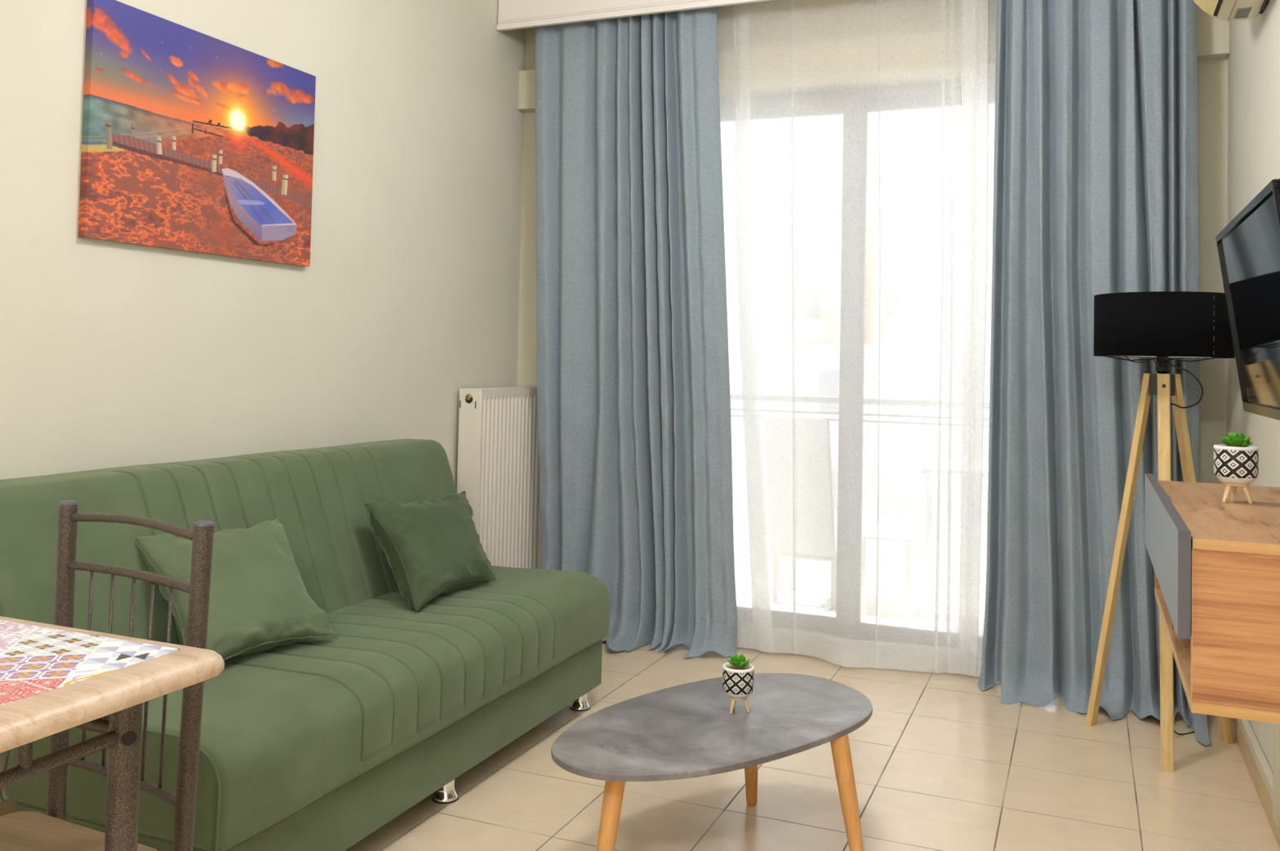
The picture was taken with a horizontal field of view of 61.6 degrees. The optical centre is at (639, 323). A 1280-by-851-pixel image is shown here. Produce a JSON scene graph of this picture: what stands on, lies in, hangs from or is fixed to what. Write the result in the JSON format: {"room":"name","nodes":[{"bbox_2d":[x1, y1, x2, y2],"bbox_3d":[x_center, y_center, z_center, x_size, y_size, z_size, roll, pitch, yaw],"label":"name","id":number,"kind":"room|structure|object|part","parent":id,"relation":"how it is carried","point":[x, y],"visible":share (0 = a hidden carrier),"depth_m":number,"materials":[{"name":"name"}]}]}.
{"room":"living room","nodes":[
{"label":"living room","id":0,"kind":"room"},
{"bbox_2d":[0,0,525,799],"bbox_3d":[-1.901,-0.204,1.943,0.200,2.800,6.950,0,-2,23],"label":"wall","id":1,"kind":"structure","parent":0,"point":[113,354],"depth_m":3.53,"materials":[{"name":"paint"}]},
{"bbox_2d":[0,797,16,817],"bbox_3d":[-1.832,1.155,1.857,0.012,0.080,6.550,0,-2,23],"label":"baseboard","id":2,"kind":"structure","parent":1,"relation":"attached to","point":[5,809],"depth_m":2.58,"materials":[{"name":"tile"}]},
{"bbox_2d":[78,0,315,266],"bbox_3d":[-1.266,-0.524,3.174,0.024,0.637,0.868,0,-2,23],"label":"picture","id":3,"kind":"object","parent":1,"relation":"attached to","point":[193,140],"visible":1,"depth_m":3.08,"materials":[{"name":"multicoloured"}]},
{"bbox_2d":[457,386,538,568],"bbox_3d":[-0.610,0.795,4.617,0.106,1.033,0.528,0,-2,23],"label":"radiator","id":4,"kind":"object","parent":1,"relation":"attached to","point":[498,467],"visible":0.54,"depth_m":4.55,"materials":[{"name":"white metal"}]},
{"bbox_2d":[345,640,1279,850],"bbox_3d":[-0.514,1.265,1.306,3.270,0.120,6.950,0,-2,23],"label":"floor","id":5,"kind":"structure","parent":0,"point":[940,763],"depth_m":2.96,"materials":[{"name":"beige tile"}]},
{"bbox_2d":[0,500,213,850],"bbox_3d":[-0.905,0.755,1.572,0.405,0.900,0.586,1,-2,13],"label":"dining chair","id":6,"kind":"object","parent":5,"relation":"on","point":[24,831],"visible":0.83,"depth_m":1.70,"materials":[{"name":"brown metal"}]},
{"bbox_3d":[-1.016,0.760,1.873,0.030,0.882,0.056,2,-2,-24],"label":"post","id":7,"kind":"part","parent":6,"relation":"part of","materials":[{"name":"brown metal"}]},
{"bbox_3d":[-0.912,0.781,1.487,0.396,0.018,0.376,0,-2,23],"label":"seat","id":8,"kind":"part","parent":6,"relation":"part of","materials":[{"name":"brown wood"}]},
{"bbox_3d":[-0.862,0.758,1.784,0.357,0.015,0.027,0,-2,32],"label":"rail","id":9,"kind":"part","parent":6,"relation":"part of","materials":[{"name":"brown metal"}]},
{"bbox_3d":[-0.852,0.424,1.802,0.371,0.018,0.027,0,-2,32],"label":"rail","id":10,"kind":"part","parent":6,"relation":"part of","materials":[{"name":"brown metal"}]},
{"bbox_3d":[-0.850,0.339,1.806,0.375,0.025,0.027,0,-2,31],"label":"rail","id":11,"kind":"part","parent":6,"relation":"part of","materials":[{"name":"brown metal"}]},
{"bbox_3d":[-0.714,0.760,1.685,0.056,0.882,0.030,2,-2,-21],"label":"post","id":12,"kind":"part","parent":6,"relation":"part of","materials":[{"name":"brown metal"}]},
{"bbox_2d":[0,616,224,850],"bbox_3d":[-1.139,0.810,1.114,0.745,0.750,1.142,0,-2,23],"label":"dining table","id":13,"kind":"object","parent":5,"relation":"on","point":[55,679],"visible":1,"depth_m":1.42,"materials":[{"name":"brown wood"}]},
{"bbox_3d":[-0.875,0.536,1.014,0.018,0.019,0.918,0,-2,23],"label":"rail","id":14,"kind":"part","parent":13,"relation":"part of","materials":[{"name":"brown metal"}]},
{"bbox_2d":[0,620,180,706],"bbox_3d":[-1.126,0.435,1.128,0.604,0.001,1.068,0,-2,23],"label":"print","id":15,"kind":"object","parent":13,"relation":"on","point":[34,660],"depth_m":1.46},
{"bbox_3d":[-0.955,0.548,1.557,0.543,0.019,0.018,0,-2,23],"label":"rail","id":16,"kind":"part","parent":13,"relation":"part of","materials":[{"name":"brown metal"}]},
{"bbox_3d":[-0.701,0.839,1.439,0.041,0.708,0.041,0,-2,23],"label":"leg","id":17,"kind":"part","parent":13,"relation":"part of","materials":[{"name":"brown metal"}]},
{"bbox_2d":[0,439,610,850],"bbox_3d":[-0.839,0.819,2.963,0.899,0.869,1.798,0,-2,23],"label":"sofa","id":18,"kind":"object","parent":5,"relation":"on","point":[313,744],"visible":0.7,"depth_m":2.57,"materials":[{"name":"green fabric"}]},
{"bbox_3d":[-1.066,0.652,3.066,0.398,0.539,1.782,0,-2,23],"label":"backrest","id":19,"kind":"part","parent":18,"relation":"part of","materials":[{"name":"green fabric"}]},
{"bbox_2d":[134,517,337,661],"bbox_3d":[-0.983,0.651,2.630,0.307,0.277,0.468,0,-2,32],"label":"cushion","id":20,"kind":"object","parent":18,"relation":"on","point":[260,601],"visible":0.8,"depth_m":2.57,"materials":[{"name":"green fabric"}]},
{"bbox_3d":[-0.698,0.911,2.900,0.588,0.214,1.797,0,-2,23],"label":"seat","id":21,"kind":"part","parent":18,"relation":"part of","materials":[{"name":"green fabric"}]},
{"bbox_2d":[364,491,496,612],"bbox_3d":[-0.626,0.691,3.364,0.302,0.281,0.652,0,-2,23],"label":"cushion","id":22,"kind":"object","parent":18,"relation":"on","point":[432,548],"visible":1,"depth_m":3.23,"materials":[{"name":"green fabric"}]},
{"bbox_3d":[-0.514,1.215,2.835,0.067,0.076,0.067,0,-2,23],"label":"leg","id":23,"kind":"part","parent":18,"relation":"part of","materials":[{"name":"silver metal"}]},
{"bbox_3d":[-0.200,1.247,3.593,0.067,0.076,0.067,0,-2,23],"label":"leg","id":24,"kind":"part","parent":18,"relation":"part of","materials":[{"name":"silver metal"}]},
{"bbox_2d":[551,673,872,850],"bbox_3d":[0.178,1.099,2.544,0.905,0.327,0.525,2,-2,-31],"label":"coffee table","id":25,"kind":"object","parent":5,"relation":"on","point":[689,731],"visible":0.97,"depth_m":2.46,"materials":[{"name":"grey stone"}]},
{"bbox_3d":[-0.067,1.092,2.286,0.089,0.313,0.043,3,-3,-40],"label":"leg","id":26,"kind":"part","parent":25,"relation":"part of","materials":[{"name":"orange wood"}]},
{"bbox_2d":[722,653,754,714],"bbox_3d":[0.237,0.871,2.596,0.076,0.136,0.076,1,-2,-8],"label":"potted succulent","id":27,"kind":"object","parent":25,"relation":"on","point":[738,675],"visible":1,"depth_m":2.57,"materials":[{"name":"white ceramic"}]},
{"bbox_3d":[0.224,0.919,2.580,0.009,0.038,0.019,0,-2,38],"label":"leg","id":28,"kind":"part","parent":27,"relation":"part of","materials":[{"name":"brown wood"}]},
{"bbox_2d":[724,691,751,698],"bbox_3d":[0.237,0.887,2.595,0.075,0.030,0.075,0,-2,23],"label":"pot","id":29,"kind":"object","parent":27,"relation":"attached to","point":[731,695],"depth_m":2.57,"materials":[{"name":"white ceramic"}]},
{"bbox_3d":[0.255,0.920,2.591,0.019,0.038,0.009,1,-2,8],"label":"leg","id":30,"kind":"part","parent":27,"relation":"part of","materials":[{"name":"brown wood"}]},
{"bbox_3d":[0.290,1.117,2.820,0.043,0.312,0.082,0,-2,23],"label":"leg","id":31,"kind":"part","parent":25,"relation":"part of","materials":[{"name":"orange wood"}]},
{"bbox_3d":[0.479,1.109,2.471,0.096,0.314,0.043,0,-2,38],"label":"leg","id":32,"kind":"part","parent":25,"relation":"part of","materials":[{"name":"orange wood"}]},
{"bbox_2d":[1084,291,1235,772],"bbox_3d":[1.639,0.616,3.374,0.432,1.411,0.465,0,-2,23],"label":"floor lamp","id":33,"kind":"object","parent":5,"relation":"on","point":[1164,326],"visible":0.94,"depth_m":3.30,"materials":[{"name":"brown wood"}]},
{"bbox_3d":[1.556,0.741,3.484,0.035,1.160,0.208,3,-2,-40],"label":"leg","id":34,"kind":"part","parent":33,"relation":"part of","materials":[{"name":"brown wood"}]},
{"bbox_3d":[1.576,0.118,3.366,0.126,0.031,0.025,1,-2,-8],"label":"loose cord","id":35,"kind":"part","parent":33,"relation":"part of","materials":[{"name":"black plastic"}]},
{"bbox_3d":[1.658,0.009,3.404,0.402,0.194,0.402,0,-2,23],"label":"lamp shade","id":36,"kind":"part","parent":33,"relation":"part of","materials":[{"name":"black fabric"}]},
{"bbox_3d":[1.593,0.734,3.252,0.035,1.160,0.212,0,-2,21],"label":"leg","id":37,"kind":"part","parent":33,"relation":"part of","materials":[{"name":"brown wood"}]},
{"bbox_3d":[1.747,0.723,3.432,0.110,1.205,0.286,0,-2,31],"label":"power cord","id":38,"kind":"part","parent":33,"relation":"part of","materials":[{"name":"black plastic"}]},
{"bbox_3d":[1.778,0.743,3.400,0.211,1.160,0.035,2,-2,-9],"label":"leg","id":39,"kind":"part","parent":33,"relation":"part of","materials":[{"name":"brown wood"}]},
{"bbox_2d":[516,4,1227,568],"bbox_3d":[0.808,-0.063,4.470,2.870,2.800,0.200,0,-2,23],"label":"wall","id":40,"kind":"structure","parent":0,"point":[1212,73],"depth_m":3.87,"materials":[{"name":"paint"}]},
{"bbox_2d":[496,0,773,31],"bbox_3d":[0.745,-1.372,4.293,2.864,0.194,0.273,0,-2,23],"label":"curtain valance","id":41,"kind":"object","parent":40,"relation":"attached to","point":[512,14],"visible":1,"depth_m":4.57,"materials":[{"name":"white paint"}]},
{"bbox_2d":[534,6,737,658],"bbox_3d":[-0.077,-0.067,4.439,1.004,2.760,0.304,0,-2,23],"label":"curtain","id":42,"kind":"object","parent":41,"relation":"hanging from","point":[634,427],"visible":0.86,"depth_m":4.49,"materials":[{"name":"blue fabric"}]},
{"bbox_2d":[716,0,999,684],"bbox_3d":[0.760,-0.060,4.235,1.342,2.753,0.134,0,-2,23],"label":"sheer curtain","id":43,"kind":"object","parent":41,"relation":"hanging from","point":[857,136],"visible":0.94,"depth_m":4.22,"materials":[{"name":"white fabric"}]},
{"bbox_2d":[977,0,1210,746],"bbox_3d":[1.592,-0.055,3.765,0.792,2.760,0.375,0,-2,36],"label":"curtain","id":44,"kind":"object","parent":41,"relation":"hanging from","point":[1095,169],"visible":0.84,"depth_m":3.83,"materials":[{"name":"blue fabric"}]},
{"bbox_2d":[517,6,1230,112],"bbox_3d":[0.779,-1.057,4.383,2.870,0.180,0.060,0,-2,23],"label":"beam","id":45,"kind":"structure","parent":40,"relation":"attached to","point":[1213,33],"depth_m":3.84,"materials":[{"name":"paint"}]},
{"bbox_2d":[1226,0,1279,772],"bbox_3d":[0.935,-0.184,0.766,0.200,2.800,6.950,0,-2,23],"label":"wall","id":46,"kind":"structure","parent":0,"point":[1254,56],"depth_m":3.20,"materials":[{"name":"paint"}]},
{"bbox_2d":[1144,473,1279,724],"bbox_3d":[1.141,0.466,1.979,0.336,0.271,0.952,0,-2,23],"label":"cabinet","id":47,"kind":"object","parent":46,"relation":"attached to","point":[1215,563],"visible":0.98,"depth_m":1.60,"materials":[{"name":"brown wood"}]},
{"bbox_3d":[1.318,0.489,2.379,0.316,0.226,0.016,0,-2,23],"label":"panel","id":48,"kind":"part","parent":47,"relation":"part of","materials":[{"name":"brown wood"}]},
{"bbox_3d":[1.145,0.593,1.963,0.316,0.016,0.910,0,-2,23],"label":"panel","id":49,"kind":"part","parent":47,"relation":"part of","materials":[{"name":"brown wood"}]},
{"bbox_3d":[1.150,0.350,1.971,0.316,0.016,0.910,0,-2,23],"label":"panel","id":50,"kind":"part","parent":47,"relation":"part of","materials":[{"name":"brown wood"}]},
{"bbox_3d":[0.977,0.454,1.555,0.316,0.226,0.016,0,-2,23],"label":"panel","id":51,"kind":"part","parent":47,"relation":"part of","materials":[{"name":"brown wood"}]},
{"bbox_2d":[1213,431,1258,504],"bbox_3d":[1.148,0.278,2.067,0.076,0.136,0.076,3,-2,-37],"label":"potted succulent","id":52,"kind":"object","parent":47,"relation":"on","point":[1236,463],"visible":1,"depth_m":2.04,"materials":[{"name":"white ceramic"}]},
{"bbox_3d":[1.128,0.326,2.061,0.019,0.038,0.009,2,-2,-18],"label":"leg","id":53,"kind":"part","parent":52,"relation":"part of","materials":[{"name":"brown wood"}]},
{"bbox_3d":[1.152,0.327,2.084,0.009,0.038,0.019,1,-2,12],"label":"leg","id":54,"kind":"part","parent":52,"relation":"part of","materials":[{"name":"brown wood"}]},
{"bbox_2d":[1216,475,1256,484],"bbox_3d":[1.148,0.294,2.066,0.075,0.030,0.075,0,-2,23],"label":"pot","id":55,"kind":"object","parent":52,"relation":"attached to","point":[1224,479],"depth_m":2.04,"materials":[{"name":"white ceramic"}]},
{"bbox_3d":[1.161,0.326,2.051,0.019,0.038,0.009,-1,-3,42],"label":"leg","id":56,"kind":"part","parent":52,"relation":"part of","materials":[{"name":"brown wood"}]},
{"bbox_2d":[1193,0,1269,21],"bbox_3d":[1.559,-1.042,2.776,0.196,0.285,0.830,0,-2,23],"label":"air conditioner","id":57,"kind":"object","parent":46,"relation":"attached to","point":[1224,10],"visible":1,"depth_m":3.06,"materials":[{"name":"beige plastic"}]},
{"bbox_2d":[1235,8,1249,17],"bbox_3d":[1.723,-0.886,3.064,0.030,0.001,0.087,0,-2,23],"label":"print","id":58,"kind":"object","parent":57,"relation":"on","point":[1239,12],"depth_m":3.07,"materials":[{"name":"grey"}]},
{"bbox_3d":[1.643,-1.027,2.740,0.014,0.233,0.790,0,-2,23],"label":"mounting plate","id":59,"kind":"part","parent":57,"relation":"part of","materials":[{"name":"black"}]},
{"bbox_2d":[1215,178,1279,420],"bbox_3d":[1.334,-0.015,2.217,0.171,0.442,0.870,0,-2,23],"label":"television","id":60,"kind":"object","parent":46,"relation":"attached to","point":[1248,247],"visible":1,"depth_m":2.25,"materials":[{"name":"black plastic"}]},
{"bbox_2d":[1230,718,1279,848],"bbox_3d":[0.805,1.177,0.763,0.018,0.075,6.550,0,-2,23],"label":"baseboard","id":61,"kind":"structure","parent":46,"relation":"attached to","point":[1262,792],"depth_m":3.00,"materials":[{"name":"tile"}]},
{"bbox_2d":[1236,719,1279,827],"bbox_3d":[1.802,0.930,3.171,0.023,0.668,1.140,0,-2,23],"label":"cable trunking","id":62,"kind":"object","parent":46,"relation":"attached to","point":[1271,780],"visible":0.43,"depth_m":2.77,"materials":[{"name":"beige plastic"}]}
]}

